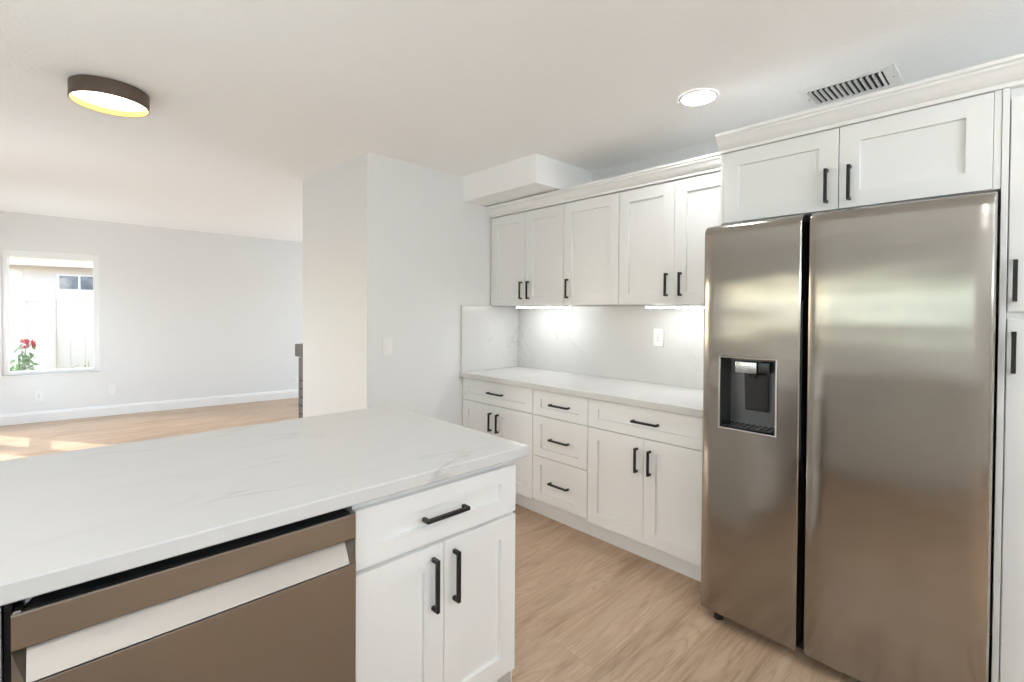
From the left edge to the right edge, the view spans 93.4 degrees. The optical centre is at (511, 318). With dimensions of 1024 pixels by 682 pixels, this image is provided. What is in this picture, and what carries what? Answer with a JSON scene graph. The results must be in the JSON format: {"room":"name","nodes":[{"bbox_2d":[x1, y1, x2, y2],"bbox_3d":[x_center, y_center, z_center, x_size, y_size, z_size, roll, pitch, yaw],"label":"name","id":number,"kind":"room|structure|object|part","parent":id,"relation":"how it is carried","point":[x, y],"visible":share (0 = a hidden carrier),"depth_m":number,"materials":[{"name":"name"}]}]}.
{"room":"kitchen","nodes":[
{"label":"kitchen","id":0,"kind":"room"},
{"bbox_2d":[0,211,302,414],"bbox_3d":[-3.981,-0.048,7.319,5.900,2.620,0.140,0,1,-37],"label":"wall","id":1,"kind":"structure","parent":0,"point":[184,314],"depth_m":6.68,"materials":[{"name":"white paint"}]},
{"bbox_2d":[35,391,42,400],"bbox_3d":[-5.779,0.950,5.898,0.078,0.122,0.008,0,1,-37],"label":"wall outlet","id":2,"kind":"object","parent":1,"relation":"attached to","point":[38,394],"visible":1,"depth_m":5.90,"materials":[{"name":"white plastic"}]},
{"bbox_2d":[0,249,100,377],"bbox_3d":[-5.712,-0.064,6.007,0.904,1.524,0.144,0,1,-37],"label":"window","id":3,"kind":"structure","parent":1,"relation":"in","point":[5,253],"depth_m":5.91,"materials":[{"name":"white paint"}]},
{"bbox_3d":[-5.687,0.692,5.978,0.904,0.014,0.044,0,1,-37],"label":"sill","id":4,"kind":"part","parent":3,"relation":"part of","materials":[{"name":"white paint"}]},
{"bbox_2d":[108,385,115,395],"bbox_3d":[-5.228,0.942,6.312,0.080,0.140,0.006,0,1,-37],"label":"wall plate","id":5,"kind":"object","parent":1,"relation":"attached to","point":[111,388],"visible":1,"depth_m":6.31,"materials":[{"name":"white plastic"}]},
{"bbox_2d":[0,389,298,425],"bbox_3d":[-4.094,1.198,7.159,5.320,0.132,0.016,0,1,-37],"label":"baseboard","id":6,"kind":"structure","parent":1,"relation":"attached to","point":[97,411],"depth_m":6.47,"materials":[{"name":"white paint"}]},
{"bbox_2d":[293,376,297,382],"bbox_3d":[-3.430,0.971,7.656,0.078,0.122,0.008,0,1,-37],"label":"wall outlet","id":7,"kind":"object","parent":1,"relation":"attached to","point":[295,378],"visible":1,"depth_m":7.65,"materials":[{"name":"white plastic"}]},
{"bbox_2d":[303,152,491,425],"bbox_3d":[-0.809,0.025,4.175,1.533,2.600,1.148,0,1,-43],"label":"wall partition","id":8,"kind":"structure","parent":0,"point":[394,249],"depth_m":3.54,"materials":[{"name":"white paint"}]},
{"bbox_2d":[382,338,391,355],"bbox_3d":[-0.860,0.200,3.332,0.074,0.118,0.008,0,1,-43],"label":"light switch","id":9,"kind":"object","parent":8,"relation":"attached to","point":[386,343],"visible":1,"depth_m":3.33,"materials":[{"name":"white plastic"}]},
{"bbox_2d":[460,305,518,371],"bbox_3d":[-0.168,0.158,3.980,0.629,0.519,0.019,0,1,-43],"label":"backsplash","id":10,"kind":"structure","parent":8,"relation":"attached to","point":[489,334],"depth_m":3.94,"materials":[{"name":"stone"}]},
{"bbox_2d":[0,398,991,681],"bbox_3d":[-0.745,1.364,3.522,6.250,0.060,11.100,0,1,-43],"label":"floor","id":11,"kind":"structure","parent":0,"point":[588,608],"depth_m":2.28,"materials":[{"name":"brown wood"}]},
{"bbox_2d":[0,605,3,681],"bbox_3d":[-1.260,0.929,0.920,0.427,0.875,0.658,0,1,-43],"label":"base cabinet","id":12,"kind":"object","parent":11,"relation":"on","point":[1,607],"visible":0.02,"depth_m":0.88,"materials":[{"name":"white"}]},
{"bbox_2d":[4,508,355,681],"bbox_3d":[-0.854,0.927,1.275,0.644,0.873,0.600,0,1,-43],"label":"dishwasher","id":13,"kind":"object","parent":11,"relation":"on","point":[278,604],"visible":0.78,"depth_m":1.05,"materials":[{"name":"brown metal"}]},
{"bbox_2d":[18,508,343,601],"bbox_3d":[-0.870,0.882,1.302,0.623,0.762,0.538,0,1,-43],"label":"tub","id":14,"kind":"object","parent":13,"relation":"in","point":[340,510],"depth_m":1.05,"materials":[{"name":"black plastic"}]},
{"bbox_3d":[-0.658,0.951,1.077,0.633,0.604,0.042,0,1,-43],"label":"door","id":15,"kind":"part","parent":13,"relation":"part of","materials":[{"name":"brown metal"}]},
{"bbox_2d":[295,344,302,417],"bbox_3d":[-1.327,0.768,4.617,1.387,1.095,0.184,0,1,-43],"label":"fireplace","id":16,"kind":"object","parent":11,"relation":"on","point":[298,347],"visible":0.02,"depth_m":4.12,"materials":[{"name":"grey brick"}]},
{"bbox_2d":[344,460,515,681],"bbox_3d":[-0.414,0.923,1.734,0.608,0.875,0.676,0,1,-43],"label":"base cabinet","id":17,"kind":"object","parent":11,"relation":"on","point":[435,562],"depth_m":1.49,"materials":[{"name":"white wood"}]},
{"bbox_3d":[-0.325,0.972,1.411,0.290,0.554,0.020,0,1,-43],"label":"door","id":18,"kind":"part","parent":17,"relation":"part of","materials":[{"name":"white paint"}]},
{"bbox_3d":[-0.210,0.600,1.512,0.599,0.163,0.020,0,1,-43],"label":"drawer","id":19,"kind":"part","parent":17,"relation":"part of","materials":[{"name":"white paint"}]},
{"bbox_3d":[-0.231,0.809,1.462,0.012,0.160,0.032,0,1,-43],"label":"handle","id":20,"kind":"part","parent":17,"relation":"part of","materials":[{"name":"black metal"}]},
{"bbox_3d":[-0.200,0.602,1.486,0.160,0.012,0.032,0,1,-43],"label":"handle","id":21,"kind":"part","parent":17,"relation":"part of","materials":[{"name":"black metal"}]},
{"bbox_3d":[-0.173,0.809,1.516,0.012,0.160,0.032,0,1,-43],"label":"handle","id":22,"kind":"part","parent":17,"relation":"part of","materials":[{"name":"black metal"}]},
{"bbox_3d":[-0.107,0.971,1.618,0.307,0.554,0.020,0,1,-43],"label":"door","id":23,"kind":"part","parent":17,"relation":"part of","materials":[{"name":"white paint"}]},
{"bbox_3d":[-0.213,0.921,1.961,0.006,0.875,0.622,0,1,-43],"label":"end panel","id":24,"kind":"part","parent":17,"relation":"part of","materials":[{"name":"white wood"}]},
{"bbox_2d":[463,377,541,513],"bbox_3d":[0.075,0.899,3.704,0.620,0.875,0.766,0,1,-43],"label":"base cabinet","id":25,"kind":"object","parent":11,"relation":"on","point":[505,411],"visible":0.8,"depth_m":3.43,"materials":[{"name":"white wood"}]},
{"bbox_3d":[-0.251,0.922,3.659,0.020,0.571,0.380,0,1,-43],"label":"door","id":26,"kind":"part","parent":25,"relation":"part of","materials":[{"name":"white paint"}]},
{"bbox_3d":[-0.165,0.760,3.529,0.032,0.134,0.012,0,1,-43],"label":"handle","id":27,"kind":"part","parent":25,"relation":"part of","materials":[{"name":"black metal"}]},
{"bbox_3d":[-0.128,0.550,3.489,0.032,0.012,0.158,0,1,-43],"label":"handle","id":28,"kind":"part","parent":25,"relation":"part of","materials":[{"name":"black metal"}]},
{"bbox_3d":[-0.110,0.761,3.471,0.032,0.134,0.012,0,1,-43],"label":"handle","id":29,"kind":"part","parent":25,"relation":"part of","materials":[{"name":"black metal"}]},
{"bbox_3d":[-0.117,0.552,3.515,0.020,0.164,0.763,0,1,-43],"label":"drawer","id":30,"kind":"part","parent":25,"relation":"part of","materials":[{"name":"white paint"}]},
{"bbox_3d":[0.012,0.927,3.382,0.020,0.571,0.380,0,1,-43],"label":"door","id":31,"kind":"part","parent":25,"relation":"part of","materials":[{"name":"white paint"}]},
{"bbox_2d":[533,389,595,536],"bbox_3d":[0.497,0.908,3.259,0.620,0.875,0.459,0,1,-43],"label":"base cabinet","id":32,"kind":"object","parent":11,"relation":"on","point":[560,421],"visible":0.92,"depth_m":3.06,"materials":[{"name":"white wood"}]},
{"bbox_3d":[0.290,1.066,3.051,0.032,0.012,0.158,0,1,-43],"label":"handle","id":33,"kind":"part","parent":32,"relation":"part of","materials":[{"name":"black metal"}]},
{"bbox_3d":[0.292,0.784,3.047,0.032,0.012,0.155,0,1,-43],"label":"handle","id":34,"kind":"part","parent":32,"relation":"part of","materials":[{"name":"black metal"}]},
{"bbox_3d":[0.293,0.559,3.044,0.032,0.012,0.158,0,1,-43],"label":"handle","id":35,"kind":"part","parent":32,"relation":"part of","materials":[{"name":"black metal"}]},
{"bbox_3d":[0.301,1.062,3.077,0.020,0.290,0.456,0,1,-43],"label":"drawer","id":36,"kind":"part","parent":32,"relation":"part of","materials":[{"name":"white paint"}]},
{"bbox_3d":[0.303,0.780,3.073,0.020,0.266,0.456,0,1,-43],"label":"drawer","id":37,"kind":"part","parent":32,"relation":"part of","materials":[{"name":"white paint"}]},
{"bbox_3d":[0.305,0.561,3.070,0.020,0.164,0.456,0,1,-43],"label":"drawer","id":38,"kind":"part","parent":32,"relation":"part of","materials":[{"name":"white paint"}]},
{"bbox_2d":[587,399,702,581],"bbox_3d":[0.916,0.917,2.817,0.620,0.875,0.758,0,1,-43],"label":"base cabinet","id":39,"kind":"object","parent":11,"relation":"on","point":[645,464],"visible":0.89,"depth_m":2.61,"materials":[{"name":"white wood"}]},
{"bbox_2d":[459,366,702,417],"bbox_3d":[0.508,0.451,3.260,0.639,0.038,1.998,0,1,-43],"label":"countertop","id":40,"kind":"structure","parent":39,"relation":"on","point":[662,397],"depth_m":3.06,"materials":[{"name":"stone"}]},
{"bbox_3d":[0.591,0.939,2.770,0.020,0.571,0.376,0,1,-43],"label":"door","id":41,"kind":"part","parent":39,"relation":"part of","materials":[{"name":"white paint"}]},
{"bbox_3d":[0.676,0.777,2.642,0.032,0.134,0.012,0,1,-43],"label":"handle","id":42,"kind":"part","parent":39,"relation":"part of","materials":[{"name":"black metal"}]},
{"bbox_3d":[0.713,0.567,2.601,0.032,0.012,0.158,0,1,-43],"label":"handle","id":43,"kind":"part","parent":39,"relation":"part of","materials":[{"name":"black metal"}]},
{"bbox_3d":[0.724,0.570,2.628,0.020,0.164,0.755,0,1,-43],"label":"drawer","id":44,"kind":"part","parent":39,"relation":"part of","materials":[{"name":"white paint"}]},
{"bbox_3d":[0.731,0.778,2.584,0.032,0.134,0.012,0,1,-43],"label":"handle","id":45,"kind":"part","parent":39,"relation":"part of","materials":[{"name":"black metal"}]},
{"bbox_3d":[0.852,0.945,2.495,0.020,0.571,0.376,0,1,-43],"label":"door","id":46,"kind":"part","parent":39,"relation":"part of","materials":[{"name":"white paint"}]},
{"bbox_2d":[701,192,997,681],"bbox_3d":[1.449,0.471,2.108,0.761,1.793,0.938,0,1,-43],"label":"refrigerator","id":47,"kind":"object","parent":11,"relation":"on","point":[849,362],"visible":1,"depth_m":1.76,"materials":[{"name":"silver metal"}]},
{"bbox_3d":[1.030,0.451,2.082,0.110,1.732,0.399,0,1,-43],"label":"door","id":48,"kind":"part","parent":47,"relation":"part of","materials":[{"name":"silver metal"}]},
{"bbox_3d":[1.065,0.221,2.063,0.063,0.072,0.088,0,1,-43],"label":"spout","id":49,"kind":"part","parent":47,"relation":"part of","materials":[{"name":"grey"}]},
{"bbox_3d":[1.173,0.248,1.935,0.098,0.640,0.004,0,1,-43],"label":"pocket handle","id":50,"kind":"part","parent":47,"relation":"part of","materials":[{"name":"black plastic"}]},
{"bbox_3d":[1.361,0.458,1.732,0.110,1.732,0.511,0,1,-43],"label":"door","id":51,"kind":"part","parent":47,"relation":"part of","materials":[{"name":"silver metal"}]},
{"bbox_2d":[991,87,1010,681],"bbox_3d":[1.868,0.300,1.838,0.602,2.146,0.017,0,1,-43],"label":"panel","id":52,"kind":"object","parent":11,"relation":"on","point":[1006,92],"visible":0.71,"depth_m":1.63,"materials":[{"name":"white paint"}]},
{"bbox_2d":[999,86,1023,681],"bbox_3d":[2.072,0.305,1.608,0.641,2.146,0.596,0,1,-43],"label":"pantry cabinet","id":53,"kind":"object","parent":11,"relation":"on","point":[1011,656],"visible":1,"depth_m":1.61,"materials":[{"name":"white wood"}]},
{"bbox_3d":[1.867,0.628,1.421,0.020,1.246,0.588,0,1,-43],"label":"door","id":54,"kind":"part","parent":53,"relation":"part of","materials":[{"name":"white paint"}]},
{"bbox_3d":[1.661,0.113,1.598,0.032,0.138,0.012,0,1,-43],"label":"handle","id":55,"kind":"part","parent":53,"relation":"part of","materials":[{"name":"black metal"}]},
{"bbox_3d":[1.662,-0.125,1.595,0.032,0.138,0.012,0,1,-43],"label":"handle","id":56,"kind":"part","parent":53,"relation":"part of","materials":[{"name":"black metal"}]},
{"bbox_3d":[1.873,-0.376,1.408,0.020,0.714,0.588,0,1,-43],"label":"door","id":57,"kind":"part","parent":53,"relation":"part of","materials":[{"name":"white paint"}]},
{"bbox_3d":[-0.072,0.964,-1.110,0.640,0.875,0.759,0,1,-43],"label":"base cabinet","id":58,"kind":"object","parent":11,"relation":"on","visible":0},
{"bbox_2d":[0,405,528,605],"bbox_3d":[-0.312,0.484,0.384,2.367,0.038,3.372,0,1,-43],"label":"countertop","id":59,"kind":"structure","parent":58,"relation":"on","point":[69,518],"depth_m":1.32,"materials":[{"name":"stone"}]},
{"bbox_2d":[0,0,1023,241],"bbox_3d":[-0.729,-1.215,3.488,6.250,0.222,11.100,0,1,-43],"label":"ceiling","id":60,"kind":"structure","parent":0,"point":[251,100],"depth_m":2.19,"materials":[{"name":"white paint"}]},
{"bbox_2d":[67,75,149,117],"bbox_3d":[-2.000,-1.099,2.403,0.314,0.074,0.314,0,1,-43],"label":"ceiling light","id":61,"kind":"object","parent":60,"relation":"attached to","point":[109,96],"visible":1,"depth_m":2.37,"materials":[{"name":"brown metal"}]},
{"bbox_2d":[71,91,145,111],"bbox_3d":[-2.000,-1.092,2.403,0.300,0.009,0.300,0,1,-43],"label":"diffuser","id":62,"kind":"object","parent":61,"relation":"attached to","point":[104,102],"depth_m":2.41,"materials":[{"name":"white plastic"}]},
{"bbox_2d":[678,89,718,105],"bbox_3d":[0.909,-1.074,2.356,0.184,0.006,0.184,0,1,-43],"label":"recessed light","id":63,"kind":"object","parent":60,"relation":"in","point":[698,97],"visible":1,"depth_m":2.35,"materials":[{"name":"white plastic"}]},
{"bbox_2d":[797,64,904,107],"bbox_3d":[1.569,-1.066,2.243,0.252,0.012,0.368,0,1,-43],"label":"ceiling vent","id":64,"kind":"object","parent":60,"relation":"in","point":[888,76],"visible":1,"depth_m":2.23,"materials":[{"name":"white plastic"}]},
{"bbox_2d":[592,90,1010,635],"bbox_3d":[1.994,0.069,2.243,0.120,2.600,5.512,0,1,-43],"label":"wall","id":65,"kind":"structure","parent":0,"point":[711,147],"depth_m":2.97,"materials":[{"name":"white paint"}]},
{"bbox_2d":[464,153,591,205],"bbox_3d":[0.111,-1.035,3.696,0.605,0.255,0.782,0,1,-43],"label":"soffit","id":66,"kind":"structure","parent":65,"relation":"attached to","point":[535,174],"depth_m":3.43,"materials":[{"name":"white paint"}]},
{"bbox_2d":[491,203,582,305],"bbox_3d":[0.200,-0.458,3.782,0.361,0.718,0.786,0,1,-43],"label":"upper cabinet","id":67,"kind":"object","parent":65,"relation":"attached to","point":[527,248],"visible":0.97,"depth_m":3.64,"materials":[{"name":"white wood"}]},
{"bbox_3d":[-0.027,-0.457,3.821,0.020,0.708,0.395,0,1,-43],"label":"door","id":68,"kind":"part","parent":67,"relation":"part of","materials":[{"name":"white paint"}]},
{"bbox_3d":[0.063,-0.213,3.690,0.032,0.134,0.012,0,1,-43],"label":"handle","id":69,"kind":"part","parent":67,"relation":"part of","materials":[{"name":"black metal"}]},
{"bbox_3d":[0.115,-0.212,3.635,0.032,0.134,0.012,0,1,-43],"label":"handle","id":70,"kind":"part","parent":67,"relation":"part of","materials":[{"name":"black metal"}]},
{"bbox_2d":[516,305,571,307],"bbox_3d":[0.234,-0.087,3.685,0.040,0.019,0.550,0,1,-43],"label":"light","id":71,"kind":"object","parent":67,"relation":"attached to","point":[554,306],"visible":0.94,"depth_m":3.62,"materials":[{"name":"white plastic"}]},
{"bbox_2d":[517,307,571,307],"bbox_3d":[0.234,-0.081,3.685,0.034,0.007,0.542,0,1,-43],"label":"diffuser","id":72,"kind":"object","parent":71,"relation":"attached to","point":[517,307],"depth_m":3.65,"materials":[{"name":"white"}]},
{"bbox_3d":[0.239,-0.451,3.539,0.020,0.708,0.376,0,1,-43],"label":"door","id":73,"kind":"part","parent":67,"relation":"part of","materials":[{"name":"white paint"}]},
{"bbox_2d":[564,192,623,305],"bbox_3d":[0.628,-0.449,3.331,0.361,0.718,0.456,0,1,-43],"label":"upper cabinet","id":74,"kind":"object","parent":65,"relation":"attached to","point":[591,225],"visible":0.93,"depth_m":3.23,"materials":[{"name":"white wood"}]},
{"bbox_3d":[0.378,-0.206,3.357,0.032,0.134,0.012,0,1,-43],"label":"handle","id":75,"kind":"part","parent":74,"relation":"part of","materials":[{"name":"black metal"}]},
{"bbox_2d":[518,306,703,388],"bbox_3d":[0.742,0.170,3.463,0.019,0.519,1.979,0,1,-43],"label":"backsplash","id":76,"kind":"structure","parent":65,"relation":"attached to","point":[603,341],"depth_m":3.44,"materials":[{"name":"stone"}]},
{"bbox_2d":[653,329,663,346],"bbox_3d":[0.970,0.128,3.202,0.007,0.118,0.074,0,1,-43],"label":"wall outlet","id":77,"kind":"object","parent":76,"relation":"attached to","point":[658,334],"visible":1,"depth_m":3.20,"materials":[{"name":"white plastic"}]},
{"bbox_2d":[656,332,659,342],"bbox_3d":[0.969,0.128,3.200,0.002,0.068,0.034,0,1,-43],"label":"receptacle","id":78,"kind":"object","parent":77,"relation":"attached to","point":[657,333],"depth_m":3.20,"materials":[{"name":"white plastic"}]},
{"bbox_2d":[619,172,720,304],"bbox_3d":[1.045,-0.440,2.890,0.361,0.718,0.757,0,1,-43],"label":"upper cabinet","id":79,"kind":"object","parent":65,"relation":"attached to","point":[662,227],"visible":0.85,"depth_m":2.82,"materials":[{"name":"white wood"}]},
{"bbox_3d":[0.815,-0.439,2.932,0.020,0.708,0.376,0,1,-43],"label":"door","id":80,"kind":"part","parent":79,"relation":"part of","materials":[{"name":"white paint"}]},
{"bbox_3d":[0.895,-0.196,2.811,0.032,0.134,0.012,0,1,-43],"label":"handle","id":81,"kind":"part","parent":79,"relation":"part of","materials":[{"name":"black metal"}]},
{"bbox_2d":[645,305,703,307],"bbox_3d":[1.044,-0.070,2.831,0.040,0.019,0.575,0,1,-43],"label":"light","id":82,"kind":"object","parent":79,"relation":"attached to","point":[646,306],"visible":0.56,"depth_m":2.88,"materials":[{"name":"white plastic"}]},
{"bbox_2d":[646,307,703,307],"bbox_3d":[1.044,-0.064,2.831,0.034,0.007,0.567,0,1,-43],"label":"diffuser","id":83,"kind":"object","parent":82,"relation":"attached to","point":[646,307],"depth_m":2.88,"materials":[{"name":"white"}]},
{"bbox_3d":[0.954,-0.195,2.749,0.032,0.134,0.012,0,1,-43],"label":"handle","id":84,"kind":"part","parent":79,"relation":"part of","materials":[{"name":"black metal"}]},
{"bbox_3d":[1.075,-0.434,2.658,0.020,0.708,0.376,0,1,-43],"label":"door","id":85,"kind":"part","parent":79,"relation":"part of","materials":[{"name":"white paint"}]},
{"bbox_2d":[720,90,1002,224],"bbox_3d":[1.534,-0.612,2.170,0.641,0.334,0.949,0,1,-43],"label":"upper cabinet","id":86,"kind":"object","parent":65,"relation":"attached to","point":[954,148],"visible":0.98,"depth_m":1.89,"materials":[{"name":"white wood"}]},
{"bbox_2d":[485,53,1023,218],"bbox_3d":[0.938,-0.833,2.560,0.368,0.086,3.570,0,1,-43],"label":"crown molding","id":87,"kind":"structure","parent":86,"relation":"on","point":[1000,74],"depth_m":2.00,"materials":[{"name":"white paint"}]},
{"bbox_3d":[1.177,-0.614,2.142,0.020,0.330,0.464,0,1,-43],"label":"door","id":88,"kind":"part","parent":86,"relation":"part of","materials":[{"name":"white paint"}]},
{"bbox_3d":[1.290,-0.544,1.985,0.032,0.138,0.012,0,1,-43],"label":"handle","id":89,"kind":"part","parent":86,"relation":"part of","materials":[{"name":"black metal"}]},
{"bbox_3d":[1.345,-0.543,1.927,0.032,0.138,0.012,0,1,-43],"label":"handle","id":90,"kind":"part","parent":86,"relation":"part of","materials":[{"name":"black metal"}]},
{"bbox_3d":[1.491,-0.608,1.810,0.020,0.330,0.444,0,1,-43],"label":"door","id":91,"kind":"part","parent":86,"relation":"part of","materials":[{"name":"white paint"}]},
{"label":"outside","id":92,"kind":"structure","parent":0,"visible":0},
{"bbox_3d":[-8.026,1.541,9.979,15.000,0.320,8.800,0,1,-37],"label":"ground","id":93,"kind":"structure","parent":92,"visible":0},
{"bbox_2d":[10,339,38,370],"bbox_3d":[-6.907,0.855,6.766,0.379,1.155,0.369,1,1,30],"label":"rose bush","id":94,"kind":"object","parent":93,"relation":"on","point":[25,360],"visible":0.44,"depth_m":6.77,"materials":[{"name":"green plant"}]},
{"bbox_2d":[9,256,92,364],"bbox_3d":[-7.403,-1.790,9.547,10.500,6.400,1.440,0,1,-37],"label":"house","id":95,"kind":"structure","parent":93,"relation":"on","point":[24,272],"depth_m":8.46,"materials":[{"name":"beige paint"}]},
{"bbox_3d":[-7.719,-0.460,8.904,0.929,0.599,0.010,0,1,-37],"label":"pane","id":96,"kind":"part","parent":95,"relation":"part of","materials":[{"name":"glass"}]},
{"bbox_2d":[9,284,93,369],"bbox_3d":[-7.050,0.451,7.442,7.716,1.940,0.149,0,1,-37],"label":"fence","id":97,"kind":"object","parent":93,"relation":"on","point":[60,321],"visible":0.19,"depth_m":7.38,"materials":[{"name":"white plastic"}]},
{"bbox_3d":[-7.841,0.469,6.850,1.741,1.830,0.060,0,1,-37],"label":"panel","id":98,"kind":"part","parent":97,"relation":"part of","materials":[{"name":"white plastic"}]},
{"bbox_3d":[-7.090,0.451,7.412,0.150,1.940,0.148,0,1,-37],"label":"post","id":99,"kind":"part","parent":97,"relation":"part of","materials":[{"name":"white plastic"}]},
{"bbox_3d":[-6.294,0.464,8.007,1.851,1.830,0.060,0,1,-37],"label":"panel","id":100,"kind":"part","parent":97,"relation":"part of","materials":[{"name":"white plastic"}]}
]}

